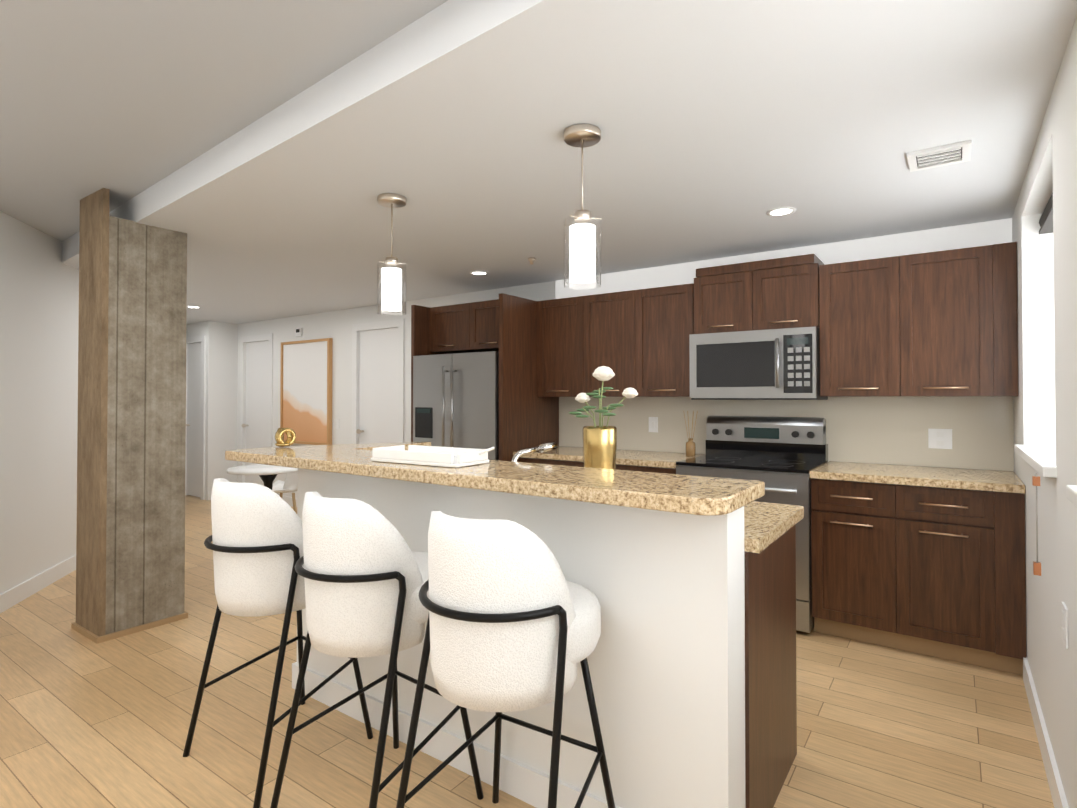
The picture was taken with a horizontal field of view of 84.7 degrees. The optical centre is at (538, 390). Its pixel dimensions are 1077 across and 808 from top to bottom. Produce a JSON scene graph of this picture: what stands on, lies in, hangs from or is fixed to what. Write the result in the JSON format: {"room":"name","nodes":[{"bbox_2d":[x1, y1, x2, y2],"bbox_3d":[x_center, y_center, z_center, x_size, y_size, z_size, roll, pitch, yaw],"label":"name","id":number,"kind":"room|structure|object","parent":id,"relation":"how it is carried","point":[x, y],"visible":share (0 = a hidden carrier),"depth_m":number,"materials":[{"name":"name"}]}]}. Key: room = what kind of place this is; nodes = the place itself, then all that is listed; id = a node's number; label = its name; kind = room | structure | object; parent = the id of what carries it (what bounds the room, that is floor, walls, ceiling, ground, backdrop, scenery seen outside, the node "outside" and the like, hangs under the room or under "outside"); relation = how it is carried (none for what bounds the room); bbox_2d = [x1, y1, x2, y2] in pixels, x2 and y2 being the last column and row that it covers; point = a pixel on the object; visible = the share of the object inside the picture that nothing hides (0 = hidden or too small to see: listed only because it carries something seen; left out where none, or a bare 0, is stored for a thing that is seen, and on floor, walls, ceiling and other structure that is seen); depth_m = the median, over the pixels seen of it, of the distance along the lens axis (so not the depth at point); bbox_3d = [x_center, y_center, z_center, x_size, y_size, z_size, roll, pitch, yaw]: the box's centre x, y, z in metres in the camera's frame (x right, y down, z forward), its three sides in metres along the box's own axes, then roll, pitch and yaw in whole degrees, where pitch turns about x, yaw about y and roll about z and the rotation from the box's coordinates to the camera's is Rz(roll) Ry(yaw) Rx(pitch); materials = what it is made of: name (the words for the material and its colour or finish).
{"room":"kitchen","nodes":[
{"label":"kitchen","id":0,"kind":"room"},
{"bbox_2d":[0,211,78,593],"bbox_3d":[-3.142,0.121,2.812,0.150,2.450,6.500,0,-1,-16],"label":"wall","id":1,"kind":"structure","parent":0,"point":[39,303],"depth_m":4.00,"materials":[{"name":"white paint"}]},
{"bbox_2d":[186,321,237,499],"bbox_3d":[-5.356,0.196,8.702,3.090,2.450,0.530,-1,-1,35],"label":"wall","id":2,"kind":"structure","parent":0,"point":[221,391],"depth_m":7.73,"materials":[{"name":"white paint"}]},
{"bbox_2d":[185,335,205,499],"bbox_3d":[-4.546,0.350,7.827,0.620,2.120,0.166,-1,-1,35],"label":"door","id":3,"kind":"structure","parent":2,"relation":"attached to","point":[195,412],"depth_m":7.82,"materials":[{"name":"white wood"}]},
{"bbox_2d":[297,468,745,807],"bbox_3d":[-0.145,0.826,2.337,1.950,1.028,0.530,-1,-1,35],"label":"wall","id":4,"kind":"structure","parent":0,"point":[666,660],"depth_m":1.72,"materials":[{"name":"white paint"}]},
{"bbox_2d":[0,555,621,807],"bbox_3d":[-2.600,1.287,2.493,6.179,0.110,4.119,-1,-1,35],"label":"baseboard","id":5,"kind":"structure","parent":4,"relation":"attached to","point":[525,783],"depth_m":2.15,"materials":[{"name":"white wood"}]},
{"bbox_2d":[225,442,764,515],"bbox_3d":[-0.243,0.290,2.413,2.290,0.041,0.930,-1,-1,35],"label":"countertop","id":6,"kind":"structure","parent":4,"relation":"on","point":[695,495],"depth_m":1.79,"materials":[{"name":"stone"}]},
{"bbox_2d":[275,428,295,446],"bbox_3d":[-1.247,0.228,2.891,0.108,0.092,0.090,-1,-1,35],"label":"knot","id":7,"kind":"object","parent":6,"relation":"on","point":[290,434],"visible":1,"depth_m":2.87,"materials":[{"name":"gold metal"}]},
{"bbox_2d":[371,445,494,467],"bbox_3d":[-0.386,0.233,2.192,0.482,0.064,0.200,0,-1,32],"label":"tray","id":8,"kind":"object","parent":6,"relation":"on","point":[454,457],"visible":1,"depth_m":2.13,"materials":[{"name":"white ceramic"}]},
{"bbox_2d":[569,366,637,468],"bbox_3d":[0.268,0.165,2.464,0.301,0.532,0.184,-1,-1,35],"label":"vase","id":9,"kind":"object","parent":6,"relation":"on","point":[599,445],"visible":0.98,"depth_m":2.42,"materials":[{"name":"gold metal"}]},
{"bbox_2d":[0,495,1053,807],"bbox_3d":[-3.113,1.422,4.828,12.200,0.100,7.600,-1,-1,35],"label":"floor","id":10,"kind":"structure","parent":0,"point":[86,723],"depth_m":2.35,"materials":[{"name":"brown wood"}]},
{"bbox_2d":[71,188,187,643],"bbox_3d":[-2.375,0.130,3.462,0.372,2.450,0.460,-1,-1,35],"label":"wood column","id":11,"kind":"structure","parent":10,"relation":"on","point":[130,532],"depth_m":3.33,"materials":[{"name":"beige wood"}]},
{"bbox_2d":[227,464,297,489],"bbox_3d":[-2.220,1.001,4.852,0.610,0.742,0.610,-1,-1,35],"label":"bistro table","id":12,"kind":"object","parent":10,"relation":"on","point":[267,474],"visible":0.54,"depth_m":4.74,"materials":[{"name":"white ceramic"}]},
{"bbox_2d":[183,478,372,807],"bbox_3d":[-0.958,0.830,2.233,0.497,1.022,0.549,-1,-1,35],"label":"bar stool","id":13,"kind":"object","parent":10,"relation":"on","point":[256,538],"visible":0.88,"depth_m":2.02,"materials":[{"name":"fabric"}]},
{"bbox_2d":[272,472,297,513],"bbox_3d":[-2.372,0.967,5.605,0.470,0.835,0.460,0,-1,5],"label":"shell chair","id":14,"kind":"object","parent":10,"relation":"on","point":[290,484],"visible":0.29,"depth_m":5.45,"materials":[{"name":"white plastic"}]},
{"bbox_2d":[270,492,483,807],"bbox_3d":[-0.503,0.826,1.913,0.497,1.022,0.549,-1,-1,39],"label":"bar stool","id":15,"kind":"object","parent":10,"relation":"on","point":[363,572],"visible":0.92,"depth_m":1.70,"materials":[{"name":"fabric"}]},
{"bbox_2d":[413,351,498,459],"bbox_3d":[-0.474,0.532,4.871,0.870,1.640,0.811,-1,-1,35],"label":"fridge","id":16,"kind":"object","parent":10,"relation":"on","point":[456,400],"visible":0.4,"depth_m":4.54,"materials":[{"name":"silver metal"}]},
{"bbox_2d":[396,511,614,807],"bbox_3d":[-0.070,0.822,1.621,0.497,1.022,0.549,0,-1,32],"label":"bar stool","id":17,"kind":"object","parent":10,"relation":"on","point":[514,621],"visible":1,"depth_m":1.41,"materials":[{"name":"fabric"}]},
{"bbox_2d":[511,458,570,465],"bbox_3d":[0.198,0.933,4.550,0.482,0.870,0.606,-1,-1,35],"label":"base cabinet","id":18,"kind":"object","parent":10,"relation":"on","point":[528,460],"depth_m":4.30,"materials":[{"name":"brown wood"}]},
{"bbox_2d":[571,462,626,469],"bbox_3d":[0.523,0.930,4.322,0.539,0.870,0.606,-1,-1,35],"label":"base cabinet","id":19,"kind":"object","parent":10,"relation":"on","point":[579,464],"depth_m":4.11,"materials":[{"name":"brown wood"}]},
{"bbox_2d":[627,466,675,473],"bbox_3d":[0.849,0.928,4.093,0.483,0.870,0.606,-1,-1,35],"label":"base cabinet","id":20,"kind":"object","parent":10,"relation":"on","point":[656,469],"depth_m":3.81,"materials":[{"name":"brown wood"}]},
{"bbox_2d":[511,446,705,469],"bbox_3d":[0.515,0.474,4.315,1.278,0.038,0.636,-1,-1,35],"label":"countertop","id":21,"kind":"structure","parent":20,"relation":"on","point":[668,459],"depth_m":4.14,"materials":[{"name":"beige stone"}]},
{"bbox_2d":[683,411,697,455],"bbox_3d":[1.052,0.296,4.088,0.103,0.310,0.103,-1,-1,35],"label":"diffuser","id":22,"kind":"object","parent":21,"relation":"on","point":[690,447],"visible":1,"depth_m":4.06,"materials":[{"name":"brown glass"}]},
{"bbox_2d":[676,416,827,632],"bbox_3d":[1.328,0.754,3.685,0.762,1.168,0.692,-1,-1,35],"label":"range","id":23,"kind":"object","parent":10,"relation":"on","point":[781,458],"visible":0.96,"depth_m":3.69,"materials":[{"name":"silver metal"}]},
{"bbox_2d":[744,529,796,807],"bbox_3d":[0.584,0.902,2.066,0.466,0.870,0.612,-1,-1,35],"label":"base cabinet","id":24,"kind":"object","parent":10,"relation":"on","point":[770,644],"depth_m":1.87,"materials":[{"name":"brown wood"}]},
{"bbox_2d":[744,501,803,552],"bbox_3d":[0.057,0.451,2.457,1.832,0.038,0.637,-1,-1,35],"label":"countertop","id":25,"kind":"structure","parent":24,"relation":"on","point":[765,523],"depth_m":1.94,"materials":[{"name":"beige stone"}]},
{"bbox_2d":[512,441,556,461],"bbox_3d":[-0.040,0.318,2.343,0.130,0.223,0.238,-1,-1,35],"label":"faucet","id":26,"kind":"object","parent":25,"relation":"on","point":[545,447],"visible":0.52,"depth_m":2.34,"materials":[{"name":"silver metal"}]},
{"bbox_2d":[810,474,914,652],"bbox_3d":[1.866,0.919,3.376,0.458,0.870,0.606,-1,-1,35],"label":"base cabinet","id":27,"kind":"object","parent":10,"relation":"on","point":[861,531],"depth_m":3.13,"materials":[{"name":"brown wood"}]},
{"bbox_2d":[911,486,1025,674],"bbox_3d":[2.194,0.916,3.146,0.571,0.870,0.606,-1,-1,35],"label":"base cabinet","id":28,"kind":"object","parent":10,"relation":"on","point":[917,544],"depth_m":2.86,"materials":[{"name":"brown wood"}]},
{"bbox_2d":[811,462,1024,493],"bbox_3d":[2.045,0.461,3.239,0.915,0.038,0.636,-1,-1,35],"label":"countertop","id":29,"kind":"structure","parent":28,"relation":"on","point":[945,477],"depth_m":3.10,"materials":[{"name":"beige stone"}]},
{"bbox_2d":[0,0,1076,323],"bbox_3d":[-3.113,-1.078,4.859,12.200,0.300,7.600,-1,-1,35],"label":"ceiling","id":30,"kind":"structure","parent":0,"point":[262,154],"depth_m":2.25,"materials":[{"name":"white paint"}]},
{"bbox_2d":[377,193,405,315],"bbox_3d":[-0.723,-0.665,2.916,0.140,0.574,0.140,-1,-1,35],"label":"pendant light","id":31,"kind":"object","parent":30,"relation":"hanging from","point":[392,293],"visible":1,"depth_m":2.88,"materials":[{"name":"white glass"}]},
{"bbox_2d":[470,271,488,274],"bbox_3d":[-0.469,-0.927,4.672,0.150,0.006,0.150,-1,-1,35],"label":"recessed light","id":32,"kind":"object","parent":30,"relation":"in","point":[479,273],"visible":0.94,"depth_m":4.67,"materials":[{"name":"white"}]},
{"bbox_2d":[528,258,535,264],"bbox_3d":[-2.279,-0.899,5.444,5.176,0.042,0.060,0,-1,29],"label":"sprinkler","id":33,"kind":"object","parent":30,"relation":"attached to","point":[531,260],"visible":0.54,"depth_m":4.18,"materials":[{"name":"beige metal"}]},
{"bbox_2d":[564,124,600,289],"bbox_3d":[0.163,-0.674,2.194,0.140,0.574,0.140,-1,-1,35],"label":"pendant light","id":34,"kind":"object","parent":30,"relation":"hanging from","point":[581,239],"visible":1,"depth_m":2.16,"materials":[{"name":"white glass"}]},
{"bbox_2d":[766,207,795,215],"bbox_3d":[1.285,-0.946,3.132,0.150,0.006,0.150,-1,-1,35],"label":"recessed light","id":35,"kind":"object","parent":30,"relation":"in","point":[781,211],"visible":1,"depth_m":3.13,"materials":[{"name":"white plastic"}]},
{"bbox_2d":[907,140,971,171],"bbox_3d":[1.633,-0.952,2.411,0.210,0.012,0.210,-1,-1,35],"label":"ceiling vent","id":36,"kind":"object","parent":30,"relation":"in","point":[949,154],"visible":0.9,"depth_m":2.40,"materials":[{"name":"white metal"}]},
{"bbox_2d":[237,218,1013,497],"bbox_3d":[-0.545,0.156,5.548,8.410,2.450,0.152,-1,-1,35],"label":"wall","id":37,"kind":"structure","parent":0,"point":[336,326],"depth_m":5.13,"materials":[{"name":"white paint"}]},
{"bbox_2d":[207,491,211,499],"bbox_3d":[-4.124,1.353,7.728,0.030,0.110,0.380,-1,-1,35],"label":"baseboard","id":38,"kind":"structure","parent":37,"relation":"attached to","point":[209,493],"depth_m":7.59,"materials":[{"name":"white"}]},
{"bbox_2d":[239,334,272,485],"bbox_3d":[-3.632,0.347,7.649,0.760,2.120,0.166,-1,-1,35],"label":"door","id":39,"kind":"structure","parent":37,"relation":"attached to","point":[256,394],"depth_m":7.68,"materials":[{"name":"white wood"}]},
{"bbox_2d":[279,495,296,506],"bbox_3d":[-2.690,1.344,6.943,1.580,0.110,0.014,-1,-1,35],"label":"baseboard","id":40,"kind":"structure","parent":37,"relation":"attached to","point":[288,500],"depth_m":7.17,"materials":[{"name":"white"}]},
{"bbox_2d":[295,328,302,336],"bbox_3d":[-2.875,-0.700,7.087,0.120,0.100,0.034,-1,-1,35],"label":"thermostat","id":41,"kind":"object","parent":37,"relation":"attached to","point":[298,332],"visible":1,"depth_m":7.07,"materials":[{"name":"white plastic"}]},
{"bbox_2d":[280,338,332,444],"bbox_3d":[-2.751,0.019,6.977,0.960,1.220,0.050,-1,-1,35],"label":"framed artwork","id":42,"kind":"object","parent":37,"relation":"attached to","point":[306,393],"visible":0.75,"depth_m":6.94,"materials":[{"name":"white paper"}]},
{"bbox_2d":[333,419,338,428],"bbox_3d":[-2.288,0.375,6.675,0.115,0.115,0.010,-1,-1,35],"label":"light switch","id":43,"kind":"object","parent":37,"relation":"attached to","point":[335,423],"visible":1,"depth_m":6.67,"materials":[{"name":"white plastic"}]},
{"bbox_2d":[352,319,404,443],"bbox_3d":[-1.694,0.330,6.285,0.820,2.120,0.166,-1,-1,35],"label":"door","id":44,"kind":"structure","parent":37,"relation":"attached to","point":[378,369],"depth_m":6.30,"materials":[{"name":"white wood"}]},
{"bbox_2d":[427,302,510,357],"bbox_3d":[-0.550,-0.515,5.113,0.504,0.380,0.576,-1,-1,35],"label":"upper cabinet","id":45,"kind":"object","parent":37,"relation":"attached to","point":[450,328],"depth_m":4.89,"materials":[{"name":"brown wood"}]},
{"bbox_2d":[475,294,534,353],"bbox_3d":[-0.229,-0.518,4.888,0.504,0.380,0.576,-1,-1,35],"label":"upper cabinet","id":46,"kind":"object","parent":37,"relation":"attached to","point":[505,325],"depth_m":4.59,"materials":[{"name":"brown wood"}]},
{"bbox_2d":[535,295,590,397],"bbox_3d":[0.279,-0.330,4.681,0.482,0.760,0.326,-1,-1,35],"label":"upper cabinet","id":47,"kind":"object","parent":37,"relation":"attached to","point":[563,325],"depth_m":4.55,"materials":[{"name":"brown wood"}]},
{"bbox_2d":[591,289,642,397],"bbox_3d":[0.604,-0.333,4.452,0.539,0.760,0.326,-1,-1,35],"label":"upper cabinet","id":48,"kind":"object","parent":37,"relation":"attached to","point":[616,317],"depth_m":4.28,"materials":[{"name":"brown wood"}]},
{"bbox_2d":[649,417,657,432],"bbox_3d":[0.862,0.257,4.445,0.075,0.115,0.010,-1,-1,35],"label":"light switch","id":49,"kind":"object","parent":37,"relation":"attached to","point":[653,424],"visible":1,"depth_m":4.44,"materials":[{"name":"white plastic"}]},
{"bbox_2d":[643,284,690,397],"bbox_3d":[0.929,-0.336,4.223,0.483,0.760,0.326,-1,-1,35],"label":"upper cabinet","id":50,"kind":"object","parent":37,"relation":"attached to","point":[667,309],"depth_m":4.07,"materials":[{"name":"brown wood"}]},
{"bbox_2d":[691,260,762,333],"bbox_3d":[1.310,-0.592,3.959,0.439,0.435,0.326,-1,-1,35],"label":"upper cabinet","id":51,"kind":"object","parent":37,"relation":"attached to","point":[724,298],"depth_m":3.82,"materials":[{"name":"brown wood"}]},
{"bbox_2d":[689,327,827,399],"bbox_3d":[1.399,-0.155,3.797,0.762,0.427,0.445,-1,-1,35],"label":"microwave","id":52,"kind":"object","parent":51,"relation":"attached to","point":[776,364],"visible":1,"depth_m":3.63,"materials":[{"name":"silver metal"}]},
{"bbox_2d":[763,254,821,329],"bbox_3d":[1.577,-0.594,3.771,0.440,0.435,0.326,-1,-1,35],"label":"upper cabinet","id":53,"kind":"object","parent":37,"relation":"attached to","point":[788,282],"depth_m":3.61,"materials":[{"name":"brown wood"}]},
{"bbox_2d":[815,254,914,397],"bbox_3d":[1.950,-0.355,3.505,0.465,0.780,0.326,-1,-1,35],"label":"upper cabinet","id":54,"kind":"object","parent":37,"relation":"attached to","point":[865,309],"depth_m":3.37,"materials":[{"name":"brown wood"}]},
{"bbox_2d":[928,429,951,448],"bbox_3d":[2.322,0.279,3.418,0.115,0.115,0.008,-1,-1,35],"label":"outlet","id":55,"kind":"object","parent":37,"relation":"attached to","point":[939,438],"visible":1,"depth_m":3.42,"materials":[{"name":"white plastic"}]},
{"bbox_2d":[915,242,1017,397],"bbox_3d":[2.278,-0.358,3.274,0.563,0.780,0.326,-1,-1,35],"label":"upper cabinet","id":56,"kind":"object","parent":37,"relation":"attached to","point":[966,320],"depth_m":3.10,"materials":[{"name":"brown wood"}]},
{"bbox_2d":[1012,16,1076,807],"bbox_3d":[1.174,0.098,0.929,0.320,2.450,5.730,-1,-1,35],"label":"wall","id":57,"kind":"structure","parent":0,"point":[1045,406],"depth_m":1.98,"materials":[{"name":"white paint"}]},
{"bbox_2d":[1014,444,1056,477],"bbox_3d":[2.051,0.267,2.290,0.255,0.035,1.110,-1,-1,35],"label":"window sill","id":58,"kind":"structure","parent":57,"relation":"attached to","point":[1040,460],"depth_m":2.23,"materials":[{"name":"white"}]},
{"bbox_2d":[1032,473,1040,575],"bbox_3d":[1.710,-0.072,1.962,0.119,1.365,0.074,-1,-1,35],"label":"blind cord","id":59,"kind":"object","parent":57,"relation":"attached to","point":[1036,564],"visible":0.27,"depth_m":1.96,"materials":[{"name":"orange plastic"}]},
{"bbox_2d":[1023,657,1068,807],"bbox_3d":[0.825,1.265,0.707,0.014,0.110,4.990,-1,-1,35],"label":"baseboard","id":60,"kind":"structure","parent":57,"relation":"attached to","point":[1059,799],"depth_m":2.12,"materials":[{"name":"white wood"}]},
{"bbox_2d":[1039,192,1052,233],"bbox_3d":[1.482,-0.788,1.482,0.080,0.095,3.030,-1,-1,35],"label":"window blind","id":61,"kind":"object","parent":57,"relation":"attached to","point":[1046,222],"visible":0.24,"depth_m":2.57,"materials":[{"name":"grey"}]},
{"bbox_2d":[1062,602,1067,648],"bbox_3d":[1.555,0.693,1.748,0.008,0.115,0.075,-1,-1,35],"label":"outlet","id":62,"kind":"object","parent":57,"relation":"attached to","point":[1064,624],"visible":1,"depth_m":1.73,"materials":[{"name":"white plastic"}]},
{"bbox_2d":[1066,485,1076,506],"bbox_3d":[1.016,0.249,0.818,0.255,0.035,1.510,-1,-1,35],"label":"window sill","id":63,"kind":"structure","parent":57,"relation":"attached to","point":[1071,490],"depth_m":1.44,"materials":[{"name":"white"}]}
]}

